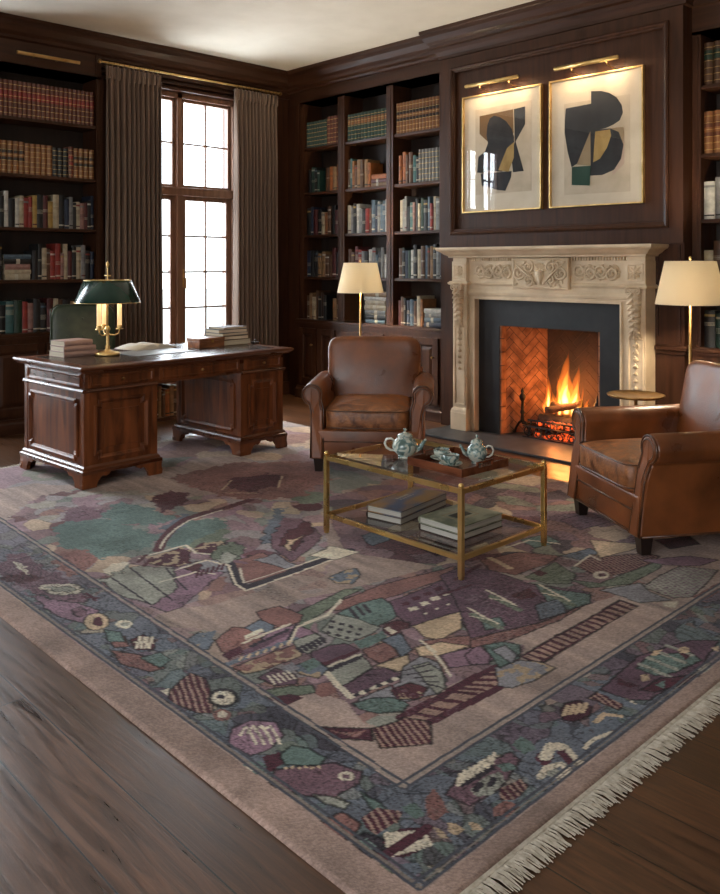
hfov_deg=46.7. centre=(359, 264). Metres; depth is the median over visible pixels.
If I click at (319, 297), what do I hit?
book
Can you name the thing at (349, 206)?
book
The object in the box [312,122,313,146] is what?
book
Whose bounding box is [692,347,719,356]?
countertop
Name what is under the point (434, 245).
book
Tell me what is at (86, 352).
book
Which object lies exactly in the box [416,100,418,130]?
book
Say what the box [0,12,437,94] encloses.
trim
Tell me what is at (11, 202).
book
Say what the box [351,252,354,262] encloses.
book
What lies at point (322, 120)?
book
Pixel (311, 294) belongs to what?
book
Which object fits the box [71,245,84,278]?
book
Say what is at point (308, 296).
book
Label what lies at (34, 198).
book
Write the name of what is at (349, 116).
book
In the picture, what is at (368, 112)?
book
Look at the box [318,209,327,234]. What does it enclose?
book
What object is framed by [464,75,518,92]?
picture light
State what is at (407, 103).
book
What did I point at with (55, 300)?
book
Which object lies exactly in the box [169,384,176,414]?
book
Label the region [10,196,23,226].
book
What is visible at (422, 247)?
book
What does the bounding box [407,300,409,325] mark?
book
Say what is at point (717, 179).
book
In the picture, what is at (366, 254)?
book
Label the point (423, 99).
book
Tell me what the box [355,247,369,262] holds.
book
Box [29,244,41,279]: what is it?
book
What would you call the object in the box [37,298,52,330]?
book
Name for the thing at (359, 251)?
book
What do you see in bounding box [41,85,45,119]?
book
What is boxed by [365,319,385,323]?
book
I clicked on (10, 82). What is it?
book
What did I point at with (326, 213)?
book
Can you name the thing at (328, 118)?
book
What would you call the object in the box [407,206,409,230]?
book
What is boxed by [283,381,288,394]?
baseboard
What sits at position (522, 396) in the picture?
andiron
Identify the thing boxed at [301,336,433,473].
leather armchair
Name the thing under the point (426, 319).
book
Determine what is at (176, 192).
window
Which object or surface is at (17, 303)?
book
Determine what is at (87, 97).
book
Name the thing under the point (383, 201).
book
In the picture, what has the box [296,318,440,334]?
countertop
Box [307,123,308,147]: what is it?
book
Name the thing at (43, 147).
book
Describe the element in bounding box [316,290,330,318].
book
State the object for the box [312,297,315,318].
book
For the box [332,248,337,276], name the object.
book
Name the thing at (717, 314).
book
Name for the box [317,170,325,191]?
book
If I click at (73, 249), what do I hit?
book
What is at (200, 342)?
wooden box
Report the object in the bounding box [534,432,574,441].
embers
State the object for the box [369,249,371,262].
book
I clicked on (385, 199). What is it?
book
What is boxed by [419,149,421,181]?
book
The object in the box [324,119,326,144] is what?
book
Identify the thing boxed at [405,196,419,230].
book
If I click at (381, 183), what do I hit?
book
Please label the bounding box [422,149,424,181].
book
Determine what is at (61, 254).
book
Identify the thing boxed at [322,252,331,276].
book
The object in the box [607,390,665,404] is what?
table
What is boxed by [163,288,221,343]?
ground
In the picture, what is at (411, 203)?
book
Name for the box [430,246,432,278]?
book
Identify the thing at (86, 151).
book
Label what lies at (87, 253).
book
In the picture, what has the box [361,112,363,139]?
book
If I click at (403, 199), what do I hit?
book
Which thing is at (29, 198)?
book
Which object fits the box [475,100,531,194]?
print
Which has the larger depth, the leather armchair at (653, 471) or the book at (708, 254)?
the book at (708, 254)
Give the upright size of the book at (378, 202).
0.301 m
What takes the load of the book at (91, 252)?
on the bookcase at (14, 240)
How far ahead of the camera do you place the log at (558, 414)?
6.70 m
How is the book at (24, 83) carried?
on the bookcase at (14, 240)
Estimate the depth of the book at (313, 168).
8.79 m
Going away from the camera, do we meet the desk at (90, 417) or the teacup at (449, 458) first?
the teacup at (449, 458)
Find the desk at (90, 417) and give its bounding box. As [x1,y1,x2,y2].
[13,343,293,489]
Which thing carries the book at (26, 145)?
on the bookcase at (14, 240)
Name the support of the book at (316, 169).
on the bookcase at (314, 336)
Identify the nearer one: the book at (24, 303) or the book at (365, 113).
the book at (24, 303)
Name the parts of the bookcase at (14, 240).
door, panel, shelf, shelf, shelf, shelf, door, rail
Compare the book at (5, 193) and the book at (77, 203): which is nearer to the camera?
the book at (5, 193)
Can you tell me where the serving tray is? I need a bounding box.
[407,447,508,477]
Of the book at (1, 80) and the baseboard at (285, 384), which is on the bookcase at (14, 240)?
the book at (1, 80)
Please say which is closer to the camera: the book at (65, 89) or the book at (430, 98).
the book at (65, 89)
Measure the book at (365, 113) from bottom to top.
0.270 m
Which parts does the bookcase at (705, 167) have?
rail, shelf, shelf, shelf, panel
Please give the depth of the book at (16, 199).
6.99 m
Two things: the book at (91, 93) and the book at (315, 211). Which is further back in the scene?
the book at (315, 211)
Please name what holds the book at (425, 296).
on the bookcase at (314, 336)
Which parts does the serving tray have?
handle, handle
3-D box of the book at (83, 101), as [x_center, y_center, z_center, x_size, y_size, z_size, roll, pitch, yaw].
[-2.512,-1.390,7.456,0.037,0.300,0.203,0,0,-44]
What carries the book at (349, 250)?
on the bookcase at (314, 336)
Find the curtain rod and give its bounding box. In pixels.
[97,59,281,95]
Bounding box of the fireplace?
[425,244,668,464]
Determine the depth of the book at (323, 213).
8.67 m
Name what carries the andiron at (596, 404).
on the fireplace
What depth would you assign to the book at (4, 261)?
6.99 m
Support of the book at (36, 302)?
on the bookcase at (14, 240)
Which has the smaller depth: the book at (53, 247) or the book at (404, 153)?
the book at (53, 247)
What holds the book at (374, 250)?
on the bookcase at (314, 336)
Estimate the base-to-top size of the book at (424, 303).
0.255 m
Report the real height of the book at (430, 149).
0.300 m
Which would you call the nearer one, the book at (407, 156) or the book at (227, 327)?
the book at (227, 327)
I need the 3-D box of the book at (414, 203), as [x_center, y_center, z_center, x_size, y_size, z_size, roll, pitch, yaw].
[0.569,-0.452,7.829,0.200,0.269,0.027,0,0,-44]
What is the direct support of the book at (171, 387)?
on the bookshelf at (172, 417)
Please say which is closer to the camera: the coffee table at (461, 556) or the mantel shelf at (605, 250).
the coffee table at (461, 556)
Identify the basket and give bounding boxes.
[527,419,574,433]
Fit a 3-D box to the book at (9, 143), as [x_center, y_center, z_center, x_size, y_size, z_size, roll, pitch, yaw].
[-2.974,-0.900,7.011,0.044,0.270,0.205,0,0,-44]
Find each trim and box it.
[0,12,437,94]
[0,37,289,99]
[102,71,233,100]
[288,105,299,394]
[290,2,719,106]
[419,0,719,60]
[439,4,683,247]
[655,245,695,355]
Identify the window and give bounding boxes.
[162,90,233,383]
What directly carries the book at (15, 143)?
on the bookcase at (14, 240)
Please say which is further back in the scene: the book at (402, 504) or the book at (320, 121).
the book at (320, 121)
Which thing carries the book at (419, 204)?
on the bookcase at (314, 336)
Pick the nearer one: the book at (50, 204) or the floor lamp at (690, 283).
the floor lamp at (690, 283)
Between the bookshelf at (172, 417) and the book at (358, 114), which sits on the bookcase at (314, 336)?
the book at (358, 114)
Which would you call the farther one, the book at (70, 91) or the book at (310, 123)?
the book at (310, 123)
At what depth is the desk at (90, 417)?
5.55 m
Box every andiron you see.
[512,387,537,435]
[594,396,599,406]
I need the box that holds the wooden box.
[187,336,224,348]
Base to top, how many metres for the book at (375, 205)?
0.272 m
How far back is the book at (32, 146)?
7.07 m
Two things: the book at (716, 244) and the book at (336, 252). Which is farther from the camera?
the book at (336, 252)
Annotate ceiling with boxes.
[0,0,534,70]
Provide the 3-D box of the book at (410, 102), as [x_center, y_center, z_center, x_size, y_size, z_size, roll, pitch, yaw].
[0.537,-1.385,7.851,0.203,0.290,0.038,0,0,-44]
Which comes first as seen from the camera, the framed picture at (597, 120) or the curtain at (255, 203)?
the framed picture at (597, 120)
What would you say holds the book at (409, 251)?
on the bookcase at (314, 336)
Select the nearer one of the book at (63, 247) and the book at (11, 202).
the book at (11, 202)
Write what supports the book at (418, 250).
on the bookcase at (314, 336)
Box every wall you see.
[102,68,289,381]
[441,5,691,424]
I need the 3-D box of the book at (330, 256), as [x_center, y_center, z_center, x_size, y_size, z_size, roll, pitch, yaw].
[-0.235,0.010,8.671,0.197,0.228,0.041,0,0,-44]
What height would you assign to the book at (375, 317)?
0.043 m
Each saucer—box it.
[430,454,442,460]
[439,460,462,466]
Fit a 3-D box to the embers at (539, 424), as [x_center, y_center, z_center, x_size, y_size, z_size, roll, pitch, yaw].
[1.633,1.261,6.606,0.272,0.079,0.514,0,0,-44]
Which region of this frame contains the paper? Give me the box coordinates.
[120,348,193,355]
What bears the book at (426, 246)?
on the bookcase at (314, 336)
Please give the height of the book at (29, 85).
0.300 m
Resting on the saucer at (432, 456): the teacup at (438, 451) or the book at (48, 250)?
the teacup at (438, 451)
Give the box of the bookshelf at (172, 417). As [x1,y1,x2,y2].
[157,381,176,421]
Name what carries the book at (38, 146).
on the bookcase at (14, 240)
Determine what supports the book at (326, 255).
on the bookcase at (314, 336)
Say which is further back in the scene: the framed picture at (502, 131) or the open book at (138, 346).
the framed picture at (502, 131)
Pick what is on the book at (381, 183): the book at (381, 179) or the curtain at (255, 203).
the book at (381, 179)
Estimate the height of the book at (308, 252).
0.277 m
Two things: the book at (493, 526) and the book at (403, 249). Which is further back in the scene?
the book at (403, 249)
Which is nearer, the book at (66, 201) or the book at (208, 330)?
the book at (208, 330)
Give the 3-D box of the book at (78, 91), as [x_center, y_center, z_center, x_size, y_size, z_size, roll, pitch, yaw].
[-2.541,-1.390,7.428,0.037,0.300,0.203,0,0,-44]
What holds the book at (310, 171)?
on the bookcase at (314, 336)
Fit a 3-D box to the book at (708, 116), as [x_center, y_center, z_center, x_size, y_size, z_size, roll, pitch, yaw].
[2.471,-0.915,5.828,0.210,0.290,0.060,0,0,-44]
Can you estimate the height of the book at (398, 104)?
0.290 m
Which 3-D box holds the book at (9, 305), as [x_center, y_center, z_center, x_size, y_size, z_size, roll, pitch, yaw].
[-2.984,0.437,7.016,0.065,0.266,0.209,0,0,-44]
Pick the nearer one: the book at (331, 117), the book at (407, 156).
the book at (407, 156)
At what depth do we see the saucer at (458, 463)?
4.03 m
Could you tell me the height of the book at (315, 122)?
0.270 m
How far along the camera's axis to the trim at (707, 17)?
7.90 m
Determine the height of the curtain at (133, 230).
3.165 m
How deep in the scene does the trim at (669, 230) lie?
6.22 m
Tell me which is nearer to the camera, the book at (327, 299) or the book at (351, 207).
the book at (351, 207)
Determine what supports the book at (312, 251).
on the bookcase at (314, 336)
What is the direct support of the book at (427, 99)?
on the bookcase at (314, 336)
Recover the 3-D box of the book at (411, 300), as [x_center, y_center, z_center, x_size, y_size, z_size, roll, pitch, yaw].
[0.552,0.446,7.855,0.205,0.249,0.043,0,0,-44]
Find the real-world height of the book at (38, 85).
0.300 m
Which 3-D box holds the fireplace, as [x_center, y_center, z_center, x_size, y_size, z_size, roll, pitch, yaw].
[1.456,0.627,6.493,0.867,1.545,1.960,0,0,-44]
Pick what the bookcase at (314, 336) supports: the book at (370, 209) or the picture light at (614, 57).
the book at (370, 209)
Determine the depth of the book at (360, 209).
8.28 m
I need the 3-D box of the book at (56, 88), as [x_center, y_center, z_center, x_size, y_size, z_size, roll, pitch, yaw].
[-2.684,-1.390,7.290,0.037,0.300,0.203,0,0,-44]
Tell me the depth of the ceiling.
7.02 m
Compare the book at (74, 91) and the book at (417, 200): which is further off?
the book at (417, 200)
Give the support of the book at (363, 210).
on the bookcase at (314, 336)
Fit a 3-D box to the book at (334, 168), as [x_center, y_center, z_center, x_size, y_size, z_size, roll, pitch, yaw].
[-0.195,-0.885,8.614,0.193,0.240,0.061,0,0,-44]
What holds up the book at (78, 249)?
on the bookcase at (14, 240)
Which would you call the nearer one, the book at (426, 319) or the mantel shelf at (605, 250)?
the mantel shelf at (605, 250)
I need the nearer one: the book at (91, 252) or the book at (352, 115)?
the book at (91, 252)
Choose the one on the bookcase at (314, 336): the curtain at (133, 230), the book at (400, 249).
the book at (400, 249)
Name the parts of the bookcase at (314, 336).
door, shelf, shelf, shelf, shelf, door, door, shelf, shelf, shelf, rail, door, panel, shelf, shelf, shelf, shelf, door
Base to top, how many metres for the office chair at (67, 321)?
1.080 m
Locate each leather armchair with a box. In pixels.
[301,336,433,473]
[567,360,719,555]
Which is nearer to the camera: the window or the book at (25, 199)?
the book at (25, 199)
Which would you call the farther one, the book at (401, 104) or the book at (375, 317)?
the book at (375, 317)
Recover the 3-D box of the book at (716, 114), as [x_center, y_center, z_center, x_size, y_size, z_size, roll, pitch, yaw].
[2.516,-0.915,5.781,0.210,0.290,0.060,0,0,-44]
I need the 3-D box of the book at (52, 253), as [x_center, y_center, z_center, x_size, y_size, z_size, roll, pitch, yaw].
[-2.714,0.000,7.265,0.041,0.248,0.183,0,0,-44]
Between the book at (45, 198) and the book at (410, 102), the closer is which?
the book at (45, 198)
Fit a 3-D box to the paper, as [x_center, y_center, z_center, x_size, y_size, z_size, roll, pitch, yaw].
[-1.485,0.626,6.015,0.340,0.004,0.480,0,0,43]
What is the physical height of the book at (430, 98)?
0.290 m
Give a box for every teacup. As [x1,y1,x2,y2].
[433,447,450,458]
[440,453,458,464]
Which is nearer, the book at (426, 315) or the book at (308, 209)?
the book at (426, 315)
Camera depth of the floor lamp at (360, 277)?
7.45 m
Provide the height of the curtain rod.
0.045 m
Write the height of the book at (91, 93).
0.300 m
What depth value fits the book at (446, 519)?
4.00 m
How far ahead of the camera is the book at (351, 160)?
8.39 m
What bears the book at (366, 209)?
on the bookcase at (314, 336)
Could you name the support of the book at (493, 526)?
on the coffee table at (461, 556)
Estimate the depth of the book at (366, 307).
8.14 m
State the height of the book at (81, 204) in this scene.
0.230 m
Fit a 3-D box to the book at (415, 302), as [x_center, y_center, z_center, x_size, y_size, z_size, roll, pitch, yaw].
[0.577,0.453,7.820,0.188,0.234,0.038,0,0,-44]
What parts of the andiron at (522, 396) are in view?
post, leg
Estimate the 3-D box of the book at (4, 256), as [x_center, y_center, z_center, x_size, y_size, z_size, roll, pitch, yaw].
[-2.925,-0.070,7.049,0.227,0.037,0.166,0,0,-44]
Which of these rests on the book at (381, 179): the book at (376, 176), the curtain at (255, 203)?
the book at (376, 176)
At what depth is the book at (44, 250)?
7.15 m
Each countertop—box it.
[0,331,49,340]
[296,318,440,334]
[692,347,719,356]
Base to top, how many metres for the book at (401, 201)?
0.297 m
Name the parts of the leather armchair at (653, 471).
seat, arm, arm, backrest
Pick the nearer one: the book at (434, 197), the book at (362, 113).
the book at (434, 197)
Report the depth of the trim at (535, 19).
6.57 m
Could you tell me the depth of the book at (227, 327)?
6.58 m
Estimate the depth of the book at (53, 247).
7.23 m
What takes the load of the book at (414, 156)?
on the bookcase at (314, 336)
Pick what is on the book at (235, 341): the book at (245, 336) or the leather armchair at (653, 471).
the book at (245, 336)
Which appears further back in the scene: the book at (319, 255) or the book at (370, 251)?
the book at (319, 255)
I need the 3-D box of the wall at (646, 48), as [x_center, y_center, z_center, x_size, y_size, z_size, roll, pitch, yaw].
[1.614,-0.325,6.672,0.395,3.449,2.200,0,0,-44]
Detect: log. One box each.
[538,413,571,424]
[544,412,571,418]
[545,400,582,413]
[547,401,560,405]
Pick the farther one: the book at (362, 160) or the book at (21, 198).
the book at (362, 160)
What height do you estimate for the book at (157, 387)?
0.275 m
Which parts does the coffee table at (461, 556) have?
leg, leg, rail, rail, leg, leg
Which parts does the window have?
casement sash, casement sash, handle, casement sash, casement sash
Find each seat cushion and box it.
[326,394,409,431]
[580,438,641,490]
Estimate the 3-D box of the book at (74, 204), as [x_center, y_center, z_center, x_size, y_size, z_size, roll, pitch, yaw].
[-2.577,-0.432,7.403,0.030,0.231,0.202,0,0,-44]
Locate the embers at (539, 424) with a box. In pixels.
[536,421,572,430]
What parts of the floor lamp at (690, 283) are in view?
lamp shade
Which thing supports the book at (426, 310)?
on the book at (426, 315)
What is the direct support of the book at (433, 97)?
on the bookcase at (314, 336)
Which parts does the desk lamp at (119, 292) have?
candle arm, candle arm, lamp shade, stem, candle arm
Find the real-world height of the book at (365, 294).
0.049 m
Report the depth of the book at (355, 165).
8.32 m
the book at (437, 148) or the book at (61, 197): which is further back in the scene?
the book at (437, 148)
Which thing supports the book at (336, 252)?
on the bookcase at (314, 336)
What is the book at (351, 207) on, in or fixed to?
on the bookcase at (314, 336)
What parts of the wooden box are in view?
lid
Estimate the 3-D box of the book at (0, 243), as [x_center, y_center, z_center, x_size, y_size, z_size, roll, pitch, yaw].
[-3.038,-0.028,6.955,0.042,0.305,0.178,0,0,-44]
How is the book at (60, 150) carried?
on the bookcase at (14, 240)
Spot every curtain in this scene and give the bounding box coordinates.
[105,65,162,384]
[233,88,278,345]
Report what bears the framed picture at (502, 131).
attached to the wall at (646, 48)
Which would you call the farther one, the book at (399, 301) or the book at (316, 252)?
the book at (316, 252)
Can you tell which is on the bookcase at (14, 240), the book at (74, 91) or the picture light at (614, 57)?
the book at (74, 91)
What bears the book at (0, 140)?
on the bookcase at (14, 240)
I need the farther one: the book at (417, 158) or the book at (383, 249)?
the book at (383, 249)
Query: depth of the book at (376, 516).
4.18 m
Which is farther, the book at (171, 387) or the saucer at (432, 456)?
the book at (171, 387)
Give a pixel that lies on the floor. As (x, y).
(90, 803)
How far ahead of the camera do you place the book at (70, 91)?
7.30 m
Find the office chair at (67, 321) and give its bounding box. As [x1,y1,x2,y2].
[50,304,114,349]
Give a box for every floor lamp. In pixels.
[337,259,383,335]
[655,256,719,363]
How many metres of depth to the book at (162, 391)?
7.52 m
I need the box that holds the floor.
[0,394,719,893]
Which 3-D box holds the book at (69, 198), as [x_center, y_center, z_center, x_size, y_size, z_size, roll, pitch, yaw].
[-2.599,-0.457,7.380,0.031,0.279,0.200,0,0,-44]
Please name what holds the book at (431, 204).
on the bookcase at (314, 336)
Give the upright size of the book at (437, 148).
0.300 m
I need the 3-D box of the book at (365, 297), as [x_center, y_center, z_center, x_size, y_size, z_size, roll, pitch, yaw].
[0.205,0.330,8.201,0.166,0.037,0.302,0,0,-44]
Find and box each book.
[0,78,2,114]
[0,140,0,171]
[0,191,7,226]
[0,195,3,226]
[0,243,1,279]
[0,301,13,333]
[0,305,4,333]
[1,140,6,172]
[2,254,30,258]
[2,259,31,263]
[2,264,29,269]
[2,270,30,273]
[2,274,29,279]
[3,79,7,114]
[6,300,21,332]
[7,140,12,172]
[8,80,12,115]
[8,198,14,226]
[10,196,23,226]
[12,198,18,226]
[13,81,17,116]
[13,141,18,173]
[18,81,22,116]
[19,142,24,173]
[22,301,27,332]
[23,82,26,117]
[23,250,37,279]
[24,143,29,173]
[24,197,31,227]
[24,198,27,226]
[25,195,36,227]
[25,298,39,331]
[27,83,31,117]
[28,303,32,331]
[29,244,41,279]
[30,144,35,174]
[30,194,42,227]
[32,83,36,118]
[36,144,40,174]
[37,84,40,118]
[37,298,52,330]
[40,302,45,331]
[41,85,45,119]
[41,145,46,175]
[42,248,46,278]
[43,196,47,227]
[46,86,49,120]
[46,244,59,278]
[47,145,51,175]
[47,195,58,227]
[47,249,49,278]
[48,201,52,227]
[49,349,97,357]
[50,86,54,120]
[50,251,54,278]
[50,338,92,346]
[50,344,95,351]
[52,147,57,176]
[53,298,57,308]
[55,87,58,121]
[58,148,62,176]
[59,88,63,121]
[59,195,63,228]
[59,298,69,303]
[60,244,66,278]
[60,253,63,278]
[63,148,67,176]
[64,88,67,122]
[64,197,72,228]
[64,199,68,228]
[65,147,72,177]
[67,247,75,278]
[67,251,71,278]
[68,89,72,122]
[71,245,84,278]
[73,90,76,123]
[73,148,78,177]
[73,202,79,228]
[73,203,75,228]
[76,247,80,278]
[77,90,80,123]
[79,149,83,177]
[80,201,90,228]
[80,203,83,228]
[81,91,85,124]
[82,196,93,228]
[84,149,88,178]
[84,202,86,228]
[85,92,89,124]
[85,251,89,278]
[89,150,93,178]
[90,92,93,125]
[90,251,93,278]
[114,342,176,350]
[157,387,157,417]
[159,383,173,415]
[161,387,169,415]
[161,390,164,416]
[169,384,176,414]
[204,334,247,339]
[205,328,246,333]
[205,331,247,335]
[209,325,245,329]
[224,338,250,345]
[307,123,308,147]
[307,208,310,234]
[307,251,310,276]
[307,295,309,318]
[309,122,311,147]
[309,170,311,192]
[310,293,315,318]
[311,207,324,234]
[311,250,322,276]
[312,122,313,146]
[312,167,325,191]
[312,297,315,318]
[314,121,316,146]
[314,210,317,234]
[315,168,325,191]
[315,251,329,276]
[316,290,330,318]
[317,121,318,145]
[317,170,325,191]
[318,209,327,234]
[318,254,321,276]
[318,296,320,319]
[319,120,321,145]
[321,292,336,319]
[322,120,323,145]
[322,212,324,233]
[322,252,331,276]
[323,294,336,319]
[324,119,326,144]
[325,212,327,233]
[325,254,331,276]
[326,168,329,190]
[327,117,329,144]
[328,206,331,233]
[329,255,331,276]
[330,116,332,143]
[330,166,333,190]
[332,205,337,233]
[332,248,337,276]
[333,116,335,143]
[333,167,336,189]
[333,298,336,320]
[335,210,337,233]
[336,115,337,142]
[336,252,337,276]
[348,115,350,141]
[348,160,349,188]
[348,205,352,232]
[348,249,354,262]
[350,159,358,188]
[351,114,353,140]
[351,207,352,232]
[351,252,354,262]
[352,161,356,187]
[353,203,357,232]
[354,114,356,140]
[355,165,356,187]
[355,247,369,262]
[357,113,360,139]
[357,159,360,187]
[357,204,371,232]
[358,250,368,262]
[359,208,364,232]
[360,159,363,187]
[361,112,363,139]
[362,209,364,232]
[364,112,366,138]
[364,159,379,186]
[364,251,368,262]
[364,291,385,296]
[364,296,385,300]
[364,305,385,310]
[365,208,368,232]
[365,300,385,305]
[365,310,385,315]
[365,315,385,319]
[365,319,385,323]
[366,487,446,518]
[366,499,446,524]
[367,111,370,138]
[368,163,382,186]
[369,208,371,232]
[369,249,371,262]
[371,110,373,137]
[371,173,385,178]
[371,178,385,182]
[371,182,385,186]
[372,200,381,231]
[372,248,380,262]
[374,110,377,137]
[375,205,376,231]
[377,201,382,231]
[378,109,380,136]
[378,251,380,277]
[380,204,382,231]
[381,108,384,135]
[381,247,385,277]
[383,201,384,231]
[384,254,385,277]
[385,199,385,231]
[397,103,399,133]
[398,300,400,324]
[399,155,402,183]
[399,248,401,277]
[400,103,402,132]
[400,200,402,230]
[401,296,415,324]
[402,248,412,277]
[403,102,405,132]
[403,152,408,183]
[403,199,404,230]
[404,298,416,325]
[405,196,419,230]
[405,250,407,277]
[406,102,408,132]
[406,154,408,182]
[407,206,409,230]
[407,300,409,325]
[408,250,410,277]
[409,101,411,131]
[409,152,418,182]
[410,202,412,230]
[410,299,416,325]
[411,250,412,277]
[412,100,415,131]
[413,155,418,182]
[413,202,415,230]
[413,245,424,277]
[414,301,416,325]
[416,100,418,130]
[416,157,418,181]
[416,199,420,230]
[417,249,420,277]
[417,295,434,326]
[418,203,420,230]
[418,503,502,533]
[418,520,502,540]
[419,99,421,129]
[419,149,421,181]
[420,299,435,326]
[421,198,427,230]
[421,246,424,277]
[422,98,425,129]
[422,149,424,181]
[424,200,427,229]
[424,308,440,313]
[424,317,440,322]
[424,322,440,327]
[425,149,428,180]
[425,245,432,278]
[425,313,440,317]
[426,98,428,128]
[427,248,429,278]
[428,197,432,229]
[429,97,431,128]
[429,148,431,180]
[430,203,432,229]
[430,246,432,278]
[432,96,435,127]
[432,148,435,180]
[433,196,438,229]
[433,244,438,278]
[435,147,438,179]
[436,96,438,127]
[436,198,438,229]
[436,251,439,278]
[704,42,712,84]
[704,111,712,153]
[704,181,714,218]
[704,250,712,260]
[704,309,719,347]
[713,40,719,83]
[713,110,719,152]
[713,241,719,271]
[715,177,719,218]
[716,313,719,347]
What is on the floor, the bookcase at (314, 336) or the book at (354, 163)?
the bookcase at (314, 336)
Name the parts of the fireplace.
architrave, fire grate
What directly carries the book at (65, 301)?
on the bookcase at (14, 240)
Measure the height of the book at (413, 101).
0.290 m
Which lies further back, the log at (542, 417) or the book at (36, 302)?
the book at (36, 302)
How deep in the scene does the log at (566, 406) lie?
6.59 m
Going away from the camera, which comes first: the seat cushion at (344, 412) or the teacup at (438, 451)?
the teacup at (438, 451)
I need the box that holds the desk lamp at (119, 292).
[74,261,139,356]
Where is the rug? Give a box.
[0,420,719,893]
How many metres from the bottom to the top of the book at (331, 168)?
0.249 m
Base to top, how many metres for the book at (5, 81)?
0.300 m
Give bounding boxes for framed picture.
[462,83,542,212]
[549,64,644,207]
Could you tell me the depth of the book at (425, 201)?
7.65 m
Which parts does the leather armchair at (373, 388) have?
arm, seat, backrest, arm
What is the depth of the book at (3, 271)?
6.98 m
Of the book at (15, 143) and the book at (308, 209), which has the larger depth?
the book at (308, 209)
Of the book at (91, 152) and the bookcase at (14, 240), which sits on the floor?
the bookcase at (14, 240)
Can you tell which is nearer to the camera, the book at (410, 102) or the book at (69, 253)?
the book at (69, 253)
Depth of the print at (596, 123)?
6.21 m
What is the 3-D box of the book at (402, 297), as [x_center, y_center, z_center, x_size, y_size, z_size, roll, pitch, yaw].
[0.460,0.434,7.929,0.181,0.272,0.034,0,0,-44]
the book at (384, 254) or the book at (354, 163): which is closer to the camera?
the book at (384, 254)
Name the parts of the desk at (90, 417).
panel, panel, moulding, panel, drawer, drawer, panel, moulding, panel, drawer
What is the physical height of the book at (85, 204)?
0.238 m
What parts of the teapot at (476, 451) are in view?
spout, pot lid, pot, handle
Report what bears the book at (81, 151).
on the bookcase at (14, 240)
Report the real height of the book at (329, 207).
0.289 m
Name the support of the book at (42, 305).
on the bookcase at (14, 240)
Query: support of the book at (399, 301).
on the bookcase at (314, 336)
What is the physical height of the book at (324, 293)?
0.282 m
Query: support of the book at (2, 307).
on the bookcase at (14, 240)
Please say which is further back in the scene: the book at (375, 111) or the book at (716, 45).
the book at (375, 111)
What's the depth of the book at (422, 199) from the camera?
7.68 m
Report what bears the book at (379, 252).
on the bookcase at (314, 336)
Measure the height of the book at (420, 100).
0.290 m
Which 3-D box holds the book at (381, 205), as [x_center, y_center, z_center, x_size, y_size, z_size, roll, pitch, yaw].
[0.275,-0.453,8.139,0.197,0.272,0.033,0,0,-44]
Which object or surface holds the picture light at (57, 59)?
attached to the trim at (89, 66)
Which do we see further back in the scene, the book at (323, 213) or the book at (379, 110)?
the book at (323, 213)
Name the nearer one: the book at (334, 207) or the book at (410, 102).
the book at (410, 102)
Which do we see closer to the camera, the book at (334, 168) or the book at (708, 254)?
the book at (708, 254)
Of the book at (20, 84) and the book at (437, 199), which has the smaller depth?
the book at (20, 84)
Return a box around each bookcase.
[0,61,102,436]
[295,73,440,422]
[692,27,719,362]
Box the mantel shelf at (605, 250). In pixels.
[435,244,668,257]
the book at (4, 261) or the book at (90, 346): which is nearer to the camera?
the book at (90, 346)
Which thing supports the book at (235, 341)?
on the desk at (90, 417)
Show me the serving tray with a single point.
(467, 468)
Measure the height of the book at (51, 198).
0.291 m
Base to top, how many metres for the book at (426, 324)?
0.045 m
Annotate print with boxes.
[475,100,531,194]
[564,91,629,194]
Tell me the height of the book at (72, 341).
0.036 m
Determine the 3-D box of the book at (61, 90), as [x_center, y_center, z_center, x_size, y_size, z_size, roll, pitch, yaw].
[-2.655,-1.390,7.318,0.037,0.300,0.203,0,0,-44]
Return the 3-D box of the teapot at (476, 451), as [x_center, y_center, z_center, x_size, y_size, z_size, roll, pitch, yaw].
[0.572,0.899,4.088,0.144,0.141,0.104,0,0,-27]
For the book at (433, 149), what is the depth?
7.57 m
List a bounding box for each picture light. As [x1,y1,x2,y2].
[16,50,79,64]
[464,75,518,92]
[553,55,618,75]
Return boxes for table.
[323,437,546,580]
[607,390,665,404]
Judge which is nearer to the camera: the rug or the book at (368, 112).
the rug
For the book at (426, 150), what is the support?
on the bookcase at (314, 336)
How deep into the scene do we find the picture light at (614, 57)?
6.11 m
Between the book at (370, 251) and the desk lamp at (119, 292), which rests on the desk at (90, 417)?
the desk lamp at (119, 292)
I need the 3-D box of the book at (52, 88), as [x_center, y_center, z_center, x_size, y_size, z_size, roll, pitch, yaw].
[-2.713,-1.390,7.263,0.037,0.300,0.203,0,0,-44]
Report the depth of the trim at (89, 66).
7.23 m
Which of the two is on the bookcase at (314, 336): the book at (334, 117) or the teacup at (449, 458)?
the book at (334, 117)
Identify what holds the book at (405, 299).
on the bookcase at (314, 336)
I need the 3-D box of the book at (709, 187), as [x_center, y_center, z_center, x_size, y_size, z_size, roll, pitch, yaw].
[2.478,-0.447,5.827,0.195,0.260,0.072,0,0,-44]
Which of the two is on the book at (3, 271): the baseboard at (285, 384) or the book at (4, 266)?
the book at (4, 266)
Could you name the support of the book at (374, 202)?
on the bookcase at (314, 336)
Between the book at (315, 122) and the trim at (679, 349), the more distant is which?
the book at (315, 122)
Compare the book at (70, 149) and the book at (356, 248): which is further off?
the book at (356, 248)
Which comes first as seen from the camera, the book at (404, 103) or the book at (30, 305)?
the book at (30, 305)
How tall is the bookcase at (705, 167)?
3.020 m

